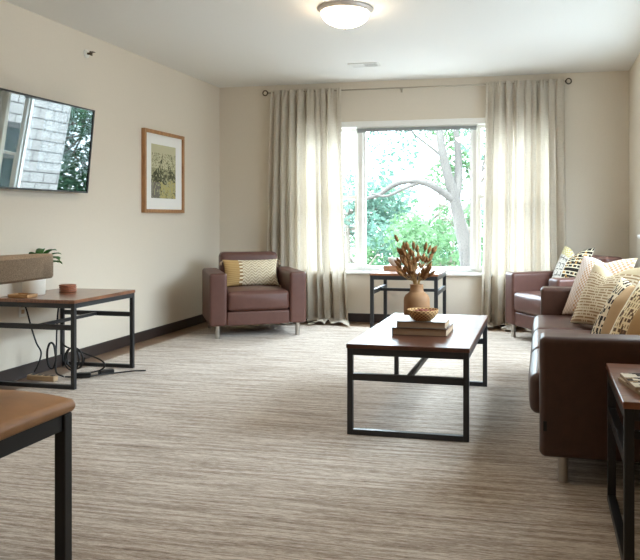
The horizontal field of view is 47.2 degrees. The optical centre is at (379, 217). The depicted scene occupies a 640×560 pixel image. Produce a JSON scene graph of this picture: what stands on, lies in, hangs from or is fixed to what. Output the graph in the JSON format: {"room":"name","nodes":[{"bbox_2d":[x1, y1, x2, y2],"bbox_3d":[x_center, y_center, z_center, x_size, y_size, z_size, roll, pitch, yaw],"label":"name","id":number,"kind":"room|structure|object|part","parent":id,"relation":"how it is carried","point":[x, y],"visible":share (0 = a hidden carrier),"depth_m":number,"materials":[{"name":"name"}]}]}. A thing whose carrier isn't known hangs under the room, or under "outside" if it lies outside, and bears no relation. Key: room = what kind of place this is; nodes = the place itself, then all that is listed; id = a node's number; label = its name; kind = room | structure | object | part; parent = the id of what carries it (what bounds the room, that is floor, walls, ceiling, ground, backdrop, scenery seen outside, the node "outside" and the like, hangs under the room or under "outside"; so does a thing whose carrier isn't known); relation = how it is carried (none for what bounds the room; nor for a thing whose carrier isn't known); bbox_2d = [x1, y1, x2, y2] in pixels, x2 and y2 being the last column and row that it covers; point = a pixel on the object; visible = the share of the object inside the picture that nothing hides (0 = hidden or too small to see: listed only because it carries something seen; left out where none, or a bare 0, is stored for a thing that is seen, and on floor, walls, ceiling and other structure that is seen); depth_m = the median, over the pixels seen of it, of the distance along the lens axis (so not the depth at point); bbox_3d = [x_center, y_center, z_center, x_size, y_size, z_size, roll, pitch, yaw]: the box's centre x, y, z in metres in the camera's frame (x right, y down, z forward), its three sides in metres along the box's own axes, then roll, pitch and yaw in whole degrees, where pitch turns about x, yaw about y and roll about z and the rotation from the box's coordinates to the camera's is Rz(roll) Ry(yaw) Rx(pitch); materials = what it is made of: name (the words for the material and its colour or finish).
{"room":"living room","nodes":[
{"label":"living room","id":0,"kind":"room"},
{"bbox_2d":[25,307,41,371],"bbox_3d":[-2.371,0.816,4.933,0.181,0.441,0.046,0,0,25],"label":"cable","id":1,"kind":"object","parent":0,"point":[25,307],"visible":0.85,"depth_m":4.91,"materials":[{"name":"black rubber"}]},
{"bbox_2d":[0,0,218,370],"bbox_3d":[-2.898,-0.171,3.344,0.150,2.538,9.670,0,0,13],"label":"wall","id":2,"kind":"structure","parent":0,"point":[102,236],"depth_m":5.99,"materials":[{"name":"paint"}]},
{"bbox_2d":[19,307,25,316],"bbox_3d":[-2.450,0.620,4.991,0.008,0.116,0.072,0,0,13],"label":"wall outlet","id":3,"kind":"object","parent":2,"relation":"attached to","point":[22,311],"visible":0.62,"depth_m":4.99,"materials":[{"name":"white plastic"}]},
{"bbox_2d":[0,88,94,192],"bbox_3d":[-2.371,-0.508,5.040,0.142,0.636,1.120,0,0,13],"label":"television","id":4,"kind":"object","parent":2,"relation":"attached to","point":[46,144],"visible":1,"depth_m":5.05,"materials":[{"name":"grey"}]},
{"bbox_2d":[84,49,94,57],"bbox_3d":[-2.264,-1.285,5.688,0.070,0.070,0.070,0,0,13],"label":"sprinkler","id":5,"kind":"object","parent":2,"relation":"attached to","point":[87,53],"visible":1,"depth_m":5.68,"materials":[{"name":"white plastic"}]},
{"bbox_2d":[0,314,206,380],"bbox_3d":[-2.818,1.053,3.326,0.014,0.090,9.670,0,0,13],"label":"baseboard","id":6,"kind":"structure","parent":2,"relation":"attached to","point":[19,372],"depth_m":5.89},
{"bbox_2d":[141,128,184,212],"bbox_3d":[-2.027,-0.425,6.834,0.034,0.755,0.738,0,0,13],"label":"framed picture","id":7,"kind":"object","parent":2,"relation":"attached to","point":[162,153],"visible":1,"depth_m":6.80,"materials":[{"name":"brown wood"}]},
{"bbox_2d":[151,143,175,198],"bbox_3d":[-2.027,-0.430,6.824,0.001,0.495,0.450,0,0,13],"label":"print","id":8,"kind":"object","parent":7,"relation":"attached to","point":[163,158],"depth_m":6.82},
{"bbox_2d":[0,320,531,389],"bbox_3d":[-0.721,1.154,2.860,4.610,0.112,9.970,0,0,13],"label":"floor","id":9,"kind":"structure","parent":0,"point":[61,370],"depth_m":6.53,"materials":[{"name":"wood"}]},
{"bbox_2d":[0,288,134,389],"bbox_3d":[-2.149,0.809,5.006,0.608,0.578,0.708,0,0,13],"label":"end table","id":10,"kind":"object","parent":9,"relation":"on","point":[83,297],"visible":0.92,"depth_m":4.74,"materials":[{"name":"brown wood"}]},
{"bbox_2d":[7,293,37,297],"bbox_3d":[-2.351,0.510,4.790,0.150,0.020,0.100,0,0,13],"label":"wooden tray","id":11,"kind":"object","parent":10,"relation":"on","point":[15,295],"visible":1,"depth_m":4.76,"materials":[{"name":"brown wood"}]},
{"bbox_2d":[22,248,61,294],"bbox_3d":[-2.285,0.364,4.917,0.328,0.311,0.383,0,0,13],"label":"potted plant","id":12,"kind":"object","parent":10,"relation":"on","point":[35,286],"visible":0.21,"depth_m":4.88,"materials":[{"name":"green plant"}]},
{"bbox_3d":[-2.349,0.434,4.938,0.152,0.172,0.152,0,0,13],"label":"pot","id":13,"kind":"part","parent":12,"relation":"part of","materials":[{"name":"white ceramic"}]},
{"bbox_3d":[-2.356,0.820,5.398,0.026,0.556,0.026,0,0,13],"label":"leg","id":14,"kind":"part","parent":10,"relation":"part of","materials":[{"name":"black metal"}]},
{"bbox_3d":[-1.942,0.814,4.615,0.026,0.544,0.026,0,0,13],"label":"leg","id":15,"kind":"part","parent":10,"relation":"part of","materials":[{"name":"black metal"}]},
{"bbox_3d":[-1.869,0.558,4.944,0.026,0.031,0.648,0,0,13],"label":"rail","id":16,"kind":"part","parent":10,"relation":"part of","materials":[{"name":"black metal"}]},
{"bbox_3d":[-1.796,0.814,5.273,0.026,0.544,0.026,0,0,13],"label":"leg","id":17,"kind":"part","parent":10,"relation":"part of","materials":[{"name":"black metal"}]},
{"bbox_3d":[-2.202,0.514,5.138,0.116,0.013,0.116,0,0,13],"label":"coaster","id":18,"kind":"object","parent":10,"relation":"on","visible":0},
{"bbox_2d":[59,288,76,290],"bbox_3d":[-2.201,0.500,5.134,0.116,0.013,0.116,0,0,13],"label":"coaster","id":19,"kind":"object","parent":18,"relation":"on","point":[59,288],"visible":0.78,"depth_m":5.09,"materials":[{"name":"brown wood"}]},
{"bbox_2d":[59,286,76,288],"bbox_3d":[-2.203,0.487,5.138,0.116,0.013,0.116,0,0,13],"label":"coaster","id":20,"kind":"object","parent":19,"relation":"on","point":[72,286],"visible":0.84,"depth_m":5.09,"materials":[{"name":"brown wood"}]},
{"bbox_2d":[59,284,75,286],"bbox_3d":[-2.203,0.474,5.134,0.116,0.013,0.116,0,0,13],"label":"coaster","id":21,"kind":"object","parent":20,"relation":"on","point":[60,285],"visible":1,"depth_m":5.10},
{"bbox_2d":[0,324,639,559],"bbox_3d":[-0.485,1.073,3.878,4.111,0.050,6.760,0,0,13],"label":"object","id":22,"kind":"structure","parent":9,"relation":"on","point":[237,445],"depth_m":3.18,"materials":[{"name":"beige carpet"}]},
{"bbox_2d":[0,253,74,559],"bbox_3d":[-1.269,0.600,2.099,0.526,0.972,0.627,0,0,13],"label":"dining chair","id":23,"kind":"object","parent":22,"relation":"on","point":[27,418],"visible":1,"depth_m":2.22,"materials":[{"name":"beige leather"}]},
{"bbox_3d":[-1.147,0.152,2.058,0.130,0.077,0.600,0,0,13],"label":"backrest","id":24,"kind":"part","parent":23,"relation":"part of","materials":[{"name":"brown fabric"}]},
{"bbox_3d":[-1.272,0.636,2.086,0.484,0.050,0.524,0,0,13],"label":"seat frame","id":25,"kind":"part","parent":23,"relation":"part of","materials":[{"name":"black metal"}]},
{"bbox_3d":[-1.267,0.578,2.108,0.526,0.064,0.610,0,0,13],"label":"seat","id":26,"kind":"part","parent":23,"relation":"part of","materials":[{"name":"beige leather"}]},
{"bbox_3d":[-0.992,0.849,2.281,0.038,0.475,0.038,0,0,13],"label":"leg","id":27,"kind":"part","parent":23,"relation":"part of","materials":[{"name":"black metal"}]},
{"bbox_3d":[-2.257,1.067,4.866,0.220,0.038,0.044,0,0,17],"label":"power strip","id":28,"kind":"part","parent":22,"relation":"part of","materials":[{"name":"beige plastic"}]},
{"bbox_2d":[55,308,63,376],"bbox_3d":[-2.197,0.817,4.973,0.048,0.517,0.178,0,0,-32],"label":"cable","id":29,"kind":"object","parent":22,"relation":"on","point":[58,308],"visible":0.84,"depth_m":4.99,"materials":[{"name":"black rubber"}]},
{"bbox_2d":[46,342,56,369],"bbox_3d":[-2.243,0.940,4.973,0.080,0.190,0.024,0,0,13],"label":"cable","id":30,"kind":"object","parent":29,"relation":"hanging from","point":[49,343],"visible":1,"depth_m":4.97,"materials":[{"name":"black rubber"}]},
{"bbox_2d":[61,308,105,372],"bbox_3d":[-2.049,0.817,5.016,0.305,0.516,0.068,0,0,1],"label":"cable","id":31,"kind":"object","parent":22,"relation":"on","point":[63,344],"visible":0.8,"depth_m":5.02,"materials":[{"name":"black rubber"}]},
{"bbox_2d":[64,347,85,370],"bbox_3d":[-2.103,0.965,5.005,0.134,0.160,0.074,0,0,13],"label":"cable","id":32,"kind":"object","parent":31,"relation":"hanging from","point":[68,349],"visible":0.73,"depth_m":5.00,"materials":[{"name":"black rubber"}]},
{"bbox_2d":[77,372,90,377],"bbox_3d":[-2.021,1.070,4.957,0.100,0.032,0.050,0,0,-16],"label":"power adapter","id":33,"kind":"object","parent":22,"relation":"on","point":[78,373],"visible":0.48,"depth_m":4.94,"materials":[{"name":"black plastic"}]},
{"bbox_2d":[65,370,145,377],"bbox_3d":[-1.879,1.071,4.998,0.525,0.013,0.064,0,0,-26],"label":"cable","id":34,"kind":"object","parent":22,"relation":"on","point":[131,370],"visible":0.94,"depth_m":5.00,"materials":[{"name":"black rubber"}]},
{"bbox_2d":[98,368,113,373],"bbox_3d":[-1.905,1.070,5.065,0.100,0.032,0.050,0,0,-39],"label":"power adapter","id":35,"kind":"object","parent":22,"relation":"on","point":[110,370],"visible":0.8,"depth_m":5.05,"materials":[{"name":"black plastic"}]},
{"bbox_2d":[202,251,305,338],"bbox_3d":[-1.222,0.711,6.983,0.884,0.751,0.806,0,0,-18],"label":"armchair","id":36,"kind":"object","parent":22,"relation":"on","point":[222,305],"visible":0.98,"depth_m":6.67,"materials":[{"name":"brown leather"}]},
{"bbox_3d":[-1.568,0.733,6.874,0.157,0.477,0.794,0,0,-18],"label":"arm","id":37,"kind":"part","parent":36,"relation":"part of","materials":[{"name":"brown leather"}]},
{"bbox_3d":[-1.461,1.026,6.546,0.042,0.120,0.042,0,0,-18],"label":"leg","id":38,"kind":"part","parent":36,"relation":"part of","materials":[{"name":"metal"}]},
{"bbox_3d":[-1.310,0.644,7.247,0.570,0.618,0.247,0,0,-18],"label":"backrest","id":39,"kind":"part","parent":36,"relation":"part of","materials":[{"name":"brown leather"}]},
{"bbox_2d":[219,259,280,286],"bbox_3d":[-1.258,0.551,7.091,0.608,0.293,0.151,0,0,-18],"label":"lumbar cushion","id":40,"kind":"object","parent":36,"relation":"on","point":[238,272],"visible":0.98,"depth_m":7.04,"materials":[{"name":"fabric"}]},
{"bbox_2d":[227,285,288,310],"bbox_3d":[-1.184,0.744,6.869,0.568,0.201,0.564,0,0,-18],"label":"seat cushion","id":41,"kind":"object","parent":36,"relation":"on","point":[245,297],"depth_m":6.63,"materials":[{"name":"brown leather"}]},
{"bbox_3d":[-1.216,0.909,6.967,0.567,0.126,0.718,0,0,-18],"label":"seat","id":42,"kind":"part","parent":36,"relation":"part of","materials":[{"name":"brown leather"}]},
{"bbox_3d":[-0.880,0.733,7.103,0.157,0.477,0.793,0,0,-18],"label":"arm","id":43,"kind":"part","parent":36,"relation":"part of","materials":[{"name":"brown leather"}]},
{"bbox_3d":[-0.768,1.026,6.777,0.042,0.120,0.042,0,0,-18],"label":"leg","id":44,"kind":"part","parent":36,"relation":"part of","materials":[{"name":"metal"}]},
{"bbox_2d":[370,269,446,327],"bbox_3d":[0.282,0.798,6.975,0.638,0.576,0.628,0,0,13],"label":"end table","id":45,"kind":"object","parent":22,"relation":"on","point":[382,274],"visible":0.76,"depth_m":6.74,"materials":[{"name":"brown wood"}]},
{"bbox_3d":[-0.074,0.809,6.753,0.032,0.554,0.032,0,0,13],"label":"leg","id":46,"kind":"part","parent":45,"relation":"part of","materials":[{"name":"black metal"}]},
{"bbox_3d":[0.054,0.809,7.327,0.032,0.554,0.032,0,0,13],"label":"leg","id":47,"kind":"part","parent":45,"relation":"part of","materials":[{"name":"black metal"}]},
{"bbox_2d":[384,265,402,270],"bbox_3d":[0.130,0.487,7.122,0.170,0.045,0.120,0,0,13],"label":"wooden box","id":48,"kind":"object","parent":45,"relation":"on","point":[386,267],"visible":0.68,"depth_m":7.07,"materials":[{"name":"brown wood"}]},
{"bbox_2d":[388,257,399,265],"bbox_3d":[0.150,0.426,7.117,0.148,0.077,0.148,0,0,13],"label":"bowl","id":49,"kind":"object","parent":48,"relation":"on","point":[390,259],"visible":0.56,"depth_m":7.07,"materials":[{"name":"white ceramic"}]},
{"bbox_3d":[0.218,0.551,6.688,0.566,0.038,0.032,0,0,13],"label":"rail","id":50,"kind":"part","parent":45,"relation":"part of","materials":[{"name":"black metal"}]},
{"bbox_3d":[0.510,0.809,6.623,0.032,0.554,0.032,0,0,13],"label":"leg","id":51,"kind":"part","parent":45,"relation":"part of","materials":[{"name":"black metal"}]},
{"bbox_3d":[0.638,0.809,7.197,0.032,0.554,0.032,0,0,13],"label":"leg","id":52,"kind":"part","parent":45,"relation":"part of","materials":[{"name":"black metal"}]},
{"bbox_2d":[346,313,487,441],"bbox_3d":[0.265,0.859,4.182,0.618,0.455,1.228,0,0,13],"label":"coffee table","id":53,"kind":"object","parent":22,"relation":"on","point":[379,340],"visible":0.96,"depth_m":3.64,"materials":[{"name":"brown laminate"}]},
{"bbox_3d":[-0.149,0.870,3.664,0.028,0.433,0.028,0,0,13],"label":"leg","id":54,"kind":"part","parent":53,"relation":"part of","materials":[{"name":"black metal"}]},
{"bbox_3d":[0.110,0.870,4.827,0.028,0.433,0.028,0,0,13],"label":"leg","id":55,"kind":"part","parent":53,"relation":"part of","materials":[{"name":"black metal"}]},
{"bbox_2d":[404,284,429,314],"bbox_3d":[0.233,0.525,4.615,0.166,0.212,0.166,0,0,13],"label":"vase","id":56,"kind":"object","parent":53,"relation":"on","point":[416,297],"visible":0.69,"depth_m":4.56,"materials":[{"name":"beige ceramic"}]},
{"bbox_2d":[394,235,436,284],"bbox_3d":[0.229,0.359,4.629,0.277,0.512,0.221,0,0,13],"label":"bouquet","id":57,"kind":"object","parent":56,"relation":"in","point":[410,266],"visible":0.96,"depth_m":4.58,"materials":[{"name":"brown plant"}]},
{"bbox_2d":[392,322,453,336],"bbox_3d":[0.243,0.611,4.028,0.300,0.040,0.280,0,0,14],"label":"book","id":58,"kind":"object","parent":53,"relation":"on","point":[446,332],"visible":0.61,"depth_m":3.90,"materials":[{"name":"beige paper"}]},
{"bbox_2d":[397,315,450,328],"bbox_3d":[0.245,0.573,4.018,0.265,0.036,0.250,0,0,11],"label":"book","id":59,"kind":"object","parent":58,"relation":"on","point":[439,322],"visible":0.91,"depth_m":3.91,"materials":[{"name":"beige paper"}]},
{"bbox_2d":[407,307,438,320],"bbox_3d":[0.232,0.524,3.944,0.172,0.061,0.172,0,0,13],"label":"woven bowl","id":60,"kind":"object","parent":59,"relation":"on","point":[429,315],"visible":1,"depth_m":3.89,"materials":[{"name":"beige wicker"}]},
{"bbox_3d":[0.419,0.870,3.537,0.028,0.433,0.028,0,0,13],"label":"leg","id":61,"kind":"part","parent":53,"relation":"part of","materials":[{"name":"black metal"}]},
{"bbox_3d":[0.549,0.670,4.119,0.028,0.034,1.164,0,0,13],"label":"rail","id":62,"kind":"part","parent":53,"relation":"part of","materials":[{"name":"black metal"}]},
{"bbox_3d":[0.678,0.870,4.701,0.028,0.433,0.028,0,0,13],"label":"leg","id":63,"kind":"part","parent":53,"relation":"part of","materials":[{"name":"black metal"}]},
{"bbox_2d":[505,254,621,336],"bbox_3d":[1.658,0.711,6.433,0.796,0.751,0.884,0,0,-19],"label":"armchair","id":64,"kind":"object","parent":22,"relation":"on","point":[522,289],"visible":0.27,"depth_m":6.58,"materials":[{"name":"brown leather"}]},
{"bbox_3d":[1.221,1.026,6.666,0.042,0.120,0.042,0,0,-19],"label":"leg","id":65,"kind":"part","parent":64,"relation":"part of","materials":[{"name":"metal"}]},
{"bbox_3d":[1.642,0.909,6.427,0.708,0.126,0.567,0,0,-19],"label":"seat","id":66,"kind":"part","parent":64,"relation":"part of","materials":[{"name":"brown leather"}]},
{"bbox_2d":[514,291,540,315],"bbox_3d":[1.544,0.744,6.393,0.554,0.201,0.568,0,0,-19],"label":"seat cushion","id":67,"kind":"object","parent":64,"relation":"on","point":[526,303],"depth_m":6.36,"materials":[{"name":"brown leather"}]},
{"bbox_3d":[1.543,0.733,6.777,0.784,0.477,0.157,0,0,-19],"label":"arm","id":68,"kind":"part","parent":64,"relation":"part of","materials":[{"name":"brown leather"}]},
{"bbox_3d":[1.784,0.733,6.093,0.783,0.477,0.157,0,0,-19],"label":"arm","id":69,"kind":"part","parent":64,"relation":"part of","materials":[{"name":"brown leather"}]},
{"bbox_2d":[552,246,594,277],"bbox_3d":[1.689,0.457,6.470,0.204,0.398,0.462,0,0,-20],"label":"throw cushion","id":70,"kind":"object","parent":64,"relation":"on","point":[568,264],"visible":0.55,"depth_m":6.41,"materials":[{"name":"fabric"}]},
{"bbox_3d":[1.916,0.644,6.524,0.247,0.618,0.570,0,0,-19],"label":"backrest","id":71,"kind":"part","parent":64,"relation":"part of","materials":[{"name":"brown leather"}]},
{"bbox_2d":[528,286,639,482],"bbox_3d":[1.265,0.711,3.984,0.867,0.751,2.296,0,0,13],"label":"sofa","id":72,"kind":"object","parent":22,"relation":"on","point":[567,375],"visible":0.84,"depth_m":2.93,"materials":[{"name":"brown leather"}]},
{"bbox_2d":[528,348,538,412],"bbox_3d":[1.005,0.743,3.371,0.625,0.201,0.654,0,0,13],"label":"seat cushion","id":73,"kind":"object","parent":72,"relation":"on","point":[533,375],"depth_m":3.14,"materials":[{"name":"brown leather"}]},
{"bbox_3d":[1.522,0.727,5.019,0.814,0.491,0.162,0,0,13],"label":"arm","id":74,"kind":"part","parent":72,"relation":"part of","materials":[{"name":"brown leather"}]},
{"bbox_2d":[530,329,590,356],"bbox_3d":[1.148,0.744,4.011,0.624,0.201,0.654,0,0,13],"label":"seat cushion","id":75,"kind":"object","parent":72,"relation":"on","point":[536,335],"depth_m":4.16,"materials":[{"name":"brown leather"}]},
{"bbox_2d":[532,315,593,335],"bbox_3d":[1.291,0.744,4.653,0.625,0.201,0.654,0,0,13],"label":"seat cushion","id":76,"kind":"object","parent":72,"relation":"on","point":[563,322],"depth_m":4.52,"materials":[{"name":"brown leather"}]},
{"bbox_3d":[0.755,1.026,3.003,0.042,0.120,0.042,0,0,13],"label":"leg","id":77,"kind":"part","parent":72,"relation":"part of","materials":[{"name":"metal"}]},
{"bbox_3d":[1.059,0.726,2.940,0.813,0.491,0.162,0,0,13],"label":"arm","id":78,"kind":"part","parent":72,"relation":"part of","materials":[{"name":"brown leather"}]},
{"bbox_2d":[562,256,636,314],"bbox_3d":[1.420,0.453,4.751,0.214,0.406,0.526,0,0,-24],"label":"throw cushion","id":79,"kind":"object","parent":72,"relation":"on","point":[587,263],"visible":0.3,"depth_m":4.82,"materials":[{"name":"fabric"}]},
{"bbox_2d":[571,264,639,324],"bbox_3d":[1.344,0.468,4.342,0.201,0.377,0.505,0,0,-18],"label":"throw cushion","id":80,"kind":"object","parent":72,"relation":"on","point":[600,284],"visible":0.65,"depth_m":4.34,"materials":[{"name":"fabric"}]},
{"bbox_2d":[590,278,635,333],"bbox_3d":[1.228,0.487,3.728,0.202,0.337,0.361,0,0,-8],"label":"throw cushion","id":81,"kind":"object","parent":72,"relation":"on","point":[622,291],"visible":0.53,"depth_m":3.73,"materials":[{"name":"fabric"}]},
{"bbox_2d":[609,281,639,334],"bbox_3d":[1.218,0.483,3.394,0.210,0.346,0.421,0,0,-8],"label":"throw cushion","id":82,"kind":"object","parent":72,"relation":"on","point":[627,322],"visible":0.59,"depth_m":3.42,"materials":[{"name":"fabric"}]},
{"bbox_2d":[606,363,639,559],"bbox_3d":[1.103,0.823,2.449,0.608,0.526,0.608,0,0,13],"label":"end table","id":83,"kind":"object","parent":22,"relation":"on","point":[628,401],"visible":1,"depth_m":2.33,"materials":[{"name":"brown wood"}]},
{"bbox_3d":[0.887,0.834,2.789,0.030,0.504,0.030,0,0,13],"label":"leg","id":84,"kind":"part","parent":83,"relation":"part of","materials":[{"name":"black metal"}]},
{"bbox_2d":[618,377,639,394],"bbox_3d":[0.959,0.554,2.399,0.280,0.012,0.210,0,0,0],"label":"magazine","id":85,"kind":"object","parent":83,"relation":"on","point":[620,379],"visible":0.31,"depth_m":2.43,"materials":[{"name":"beige paper"}]},
{"bbox_2d":[620,373,639,390],"bbox_3d":[0.959,0.541,2.399,0.280,0.012,0.210,0,0,6],"label":"magazine","id":86,"kind":"object","parent":85,"relation":"on","point":[633,379],"visible":1,"depth_m":2.42,"materials":[{"name":"beige paper"}]},
{"bbox_3d":[0.763,0.834,2.232,0.030,0.504,0.030,0,0,13],"label":"leg","id":87,"kind":"part","parent":83,"relation":"part of","materials":[{"name":"black metal"}]},
{"bbox_3d":[1.041,0.600,2.171,0.540,0.036,0.030,0,0,13],"label":"rail","id":88,"kind":"part","parent":83,"relation":"part of","materials":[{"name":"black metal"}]},
{"bbox_2d":[4,0,639,87],"bbox_3d":[-0.721,-1.500,2.860,4.610,0.120,9.970,0,0,13],"label":"ceiling","id":89,"kind":"structure","parent":0,"point":[218,43],"depth_m":5.78,"materials":[{"name":"paint"}]},
{"bbox_2d":[317,0,372,29],"bbox_3d":[-0.239,-1.366,5.001,0.380,0.148,0.380,0,0,13],"label":"ceiling light","id":90,"kind":"object","parent":89,"relation":"attached to","point":[344,14],"visible":1,"depth_m":4.89,"materials":[{"name":"white glass"}]},
{"bbox_3d":[-0.239,-1.361,5.001,0.332,0.098,0.332,0,0,13],"label":"lamp shade","id":91,"kind":"part","parent":90,"relation":"part of","materials":[{"name":"white glass"}]},
{"bbox_2d":[348,62,380,67],"bbox_3d":[-0.149,-1.436,6.835,0.280,0.008,0.160,0,0,13],"label":"ceiling vent","id":92,"kind":"object","parent":89,"relation":"in","point":[371,64],"visible":1,"depth_m":6.84,"materials":[{"name":"white plastic"}]},
{"bbox_2d":[219,71,628,314],"bbox_3d":[0.345,-0.171,7.653,4.610,2.538,0.150,0,0,13],"label":"wall","id":93,"kind":"structure","parent":0,"point":[596,103],"depth_m":7.50,"materials":[{"name":"paint"}]},
{"bbox_2d":[306,118,491,275],"bbox_3d":[0.399,-0.215,7.595,2.820,1.610,0.181,0,0,13],"label":"window","id":94,"kind":"structure","parent":93,"relation":"in","point":[360,267],"depth_m":7.53,"materials":[{"name":"white paint"}]},
{"bbox_3d":[-0.553,-0.580,7.882,0.675,0.760,0.034,0,0,13],"label":"sash","id":95,"kind":"part","parent":94,"relation":"part of","materials":[{"name":"white paint"}]},
{"bbox_3d":[-0.561,0.145,7.848,0.675,0.770,0.034,0,0,13],"label":"sash","id":96,"kind":"part","parent":94,"relation":"part of","materials":[{"name":"clear glass"}]},
{"bbox_3d":[0.392,0.575,7.561,2.820,0.030,0.110,0,0,13],"label":"sill","id":97,"kind":"part","parent":94,"relation":"part of","materials":[{"name":"white paint"}]},
{"bbox_3d":[0.396,-0.990,7.581,2.820,0.060,0.068,0,0,13],"label":"head casing","id":98,"kind":"part","parent":94,"relation":"part of","materials":[{"name":"white paint"}]},
{"bbox_2d":[357,124,476,132],"bbox_3d":[0.374,-0.794,7.583,1.275,0.329,0.031,0,0,13],"label":"window blind","id":99,"kind":"object","parent":94,"relation":"attached to","point":[469,126],"visible":1,"depth_m":7.57,"materials":[{"name":"white plastic"}]},
{"bbox_3d":[0.391,-0.215,7.648,1.150,1.490,0.040,0,0,13],"label":"sash","id":100,"kind":"part","parent":94,"relation":"part of","materials":[{"name":"clear glass"}]},
{"bbox_3d":[1.355,0.145,7.422,0.720,0.770,0.034,0,0,13],"label":"sash","id":101,"kind":"part","parent":94,"relation":"part of","materials":[{"name":"white paint"}]},
{"bbox_3d":[1.362,-0.580,7.456,0.720,0.760,0.034,0,0,13],"label":"sash","id":102,"kind":"part","parent":94,"relation":"part of","materials":[{"name":"white paint"}]},
{"bbox_2d":[306,313,518,326],"bbox_3d":[0.328,1.053,7.573,4.280,0.090,0.014,0,0,13],"label":"baseboard","id":103,"kind":"structure","parent":93,"relation":"attached to","point":[352,317],"depth_m":7.68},
{"bbox_2d":[262,78,571,95],"bbox_3d":[0.317,-1.344,7.534,3.231,0.068,0.095,0,0,13],"label":"curtain rod","id":104,"kind":"object","parent":93,"relation":"attached to","point":[400,88],"visible":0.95,"depth_m":7.49,"materials":[{"name":"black metal"}]},
{"bbox_2d":[267,88,349,325],"bbox_3d":[-0.807,-0.148,7.556,1.147,2.437,0.515,0,0,13],"label":"curtain","id":105,"kind":"object","parent":104,"relation":"hanging from","point":[306,210],"visible":0.87,"depth_m":7.70,"materials":[{"name":"fabric"}]},
{"bbox_3d":[0.308,-1.345,7.497,3.095,0.016,0.016,0,0,13],"label":"rod","id":106,"kind":"part","parent":104,"relation":"part of","materials":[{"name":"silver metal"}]},
{"bbox_2d":[481,79,566,330],"bbox_3d":[1.369,-0.148,7.069,0.999,2.437,0.520,0,0,13],"label":"curtain","id":107,"kind":"object","parent":104,"relation":"hanging from","point":[524,223],"visible":0.81,"depth_m":7.22,"materials":[{"name":"fabric"}]},
{"bbox_2d":[629,53,639,267],"bbox_3d":[1.456,-0.171,2.376,0.150,2.538,9.670,0,0,13],"label":"wall","id":108,"kind":"structure","parent":0,"point":[634,72],"depth_m":6.69,"materials":[{"name":"paint"}]},
{"label":"outside","id":109,"kind":"structure","parent":0,"visible":0},
{"bbox_3d":[10.651,4.340,47.864,120.000,0.100,81.930,0,0,13],"label":"ground","id":110,"kind":"structure","parent":109,"visible":0},
{"bbox_2d":[342,169,420,265],"bbox_3d":[-0.595,1.530,17.962,2.609,5.532,3.481,0,0,32],"label":"tree","id":111,"kind":"object","parent":110,"relation":"on","point":[371,204],"visible":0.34,"depth_m":18.09,"materials":[{"name":"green plant"}]},
{"bbox_2d":[373,224,459,266],"bbox_3d":[1.154,2.220,20.706,2.839,4.143,3.289,0,0,13],"label":"tree","id":112,"kind":"object","parent":110,"relation":"on","point":[376,244],"visible":0.06,"depth_m":20.16,"materials":[{"name":"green plant"}]},
{"bbox_2d":[350,184,483,266],"bbox_3d":[2.138,1.378,31.387,7.916,5.826,4.027,0,0,13],"label":"tree","id":113,"kind":"object","parent":110,"relation":"on","point":[369,252],"visible":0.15,"depth_m":31.05,"materials":[{"name":"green plant"}]},
{"bbox_2d":[352,129,484,266],"bbox_3d":[0.787,0.039,12.325,2.960,8.507,1.809,0,0,13],"label":"tree","id":114,"kind":"object","parent":110,"relation":"on","point":[453,184],"visible":0.26,"depth_m":12.02,"materials":[{"name":"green plant"}]},
{"bbox_2d":[383,210,482,266],"bbox_3d":[1.525,2.047,16.393,2.986,4.498,3.087,0,0,13],"label":"bush","id":115,"kind":"object","parent":110,"relation":"on","point":[418,233],"visible":0.35,"depth_m":16.26,"materials":[{"name":"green plant"}]},
{"bbox_2d":[419,129,484,233],"bbox_3d":[3.051,0.340,24.278,3.534,7.900,2.844,0,0,13],"label":"tree","id":116,"kind":"object","parent":110,"relation":"on","point":[465,163],"visible":0.19,"depth_m":24.02,"materials":[{"name":"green plant"}]}
]}

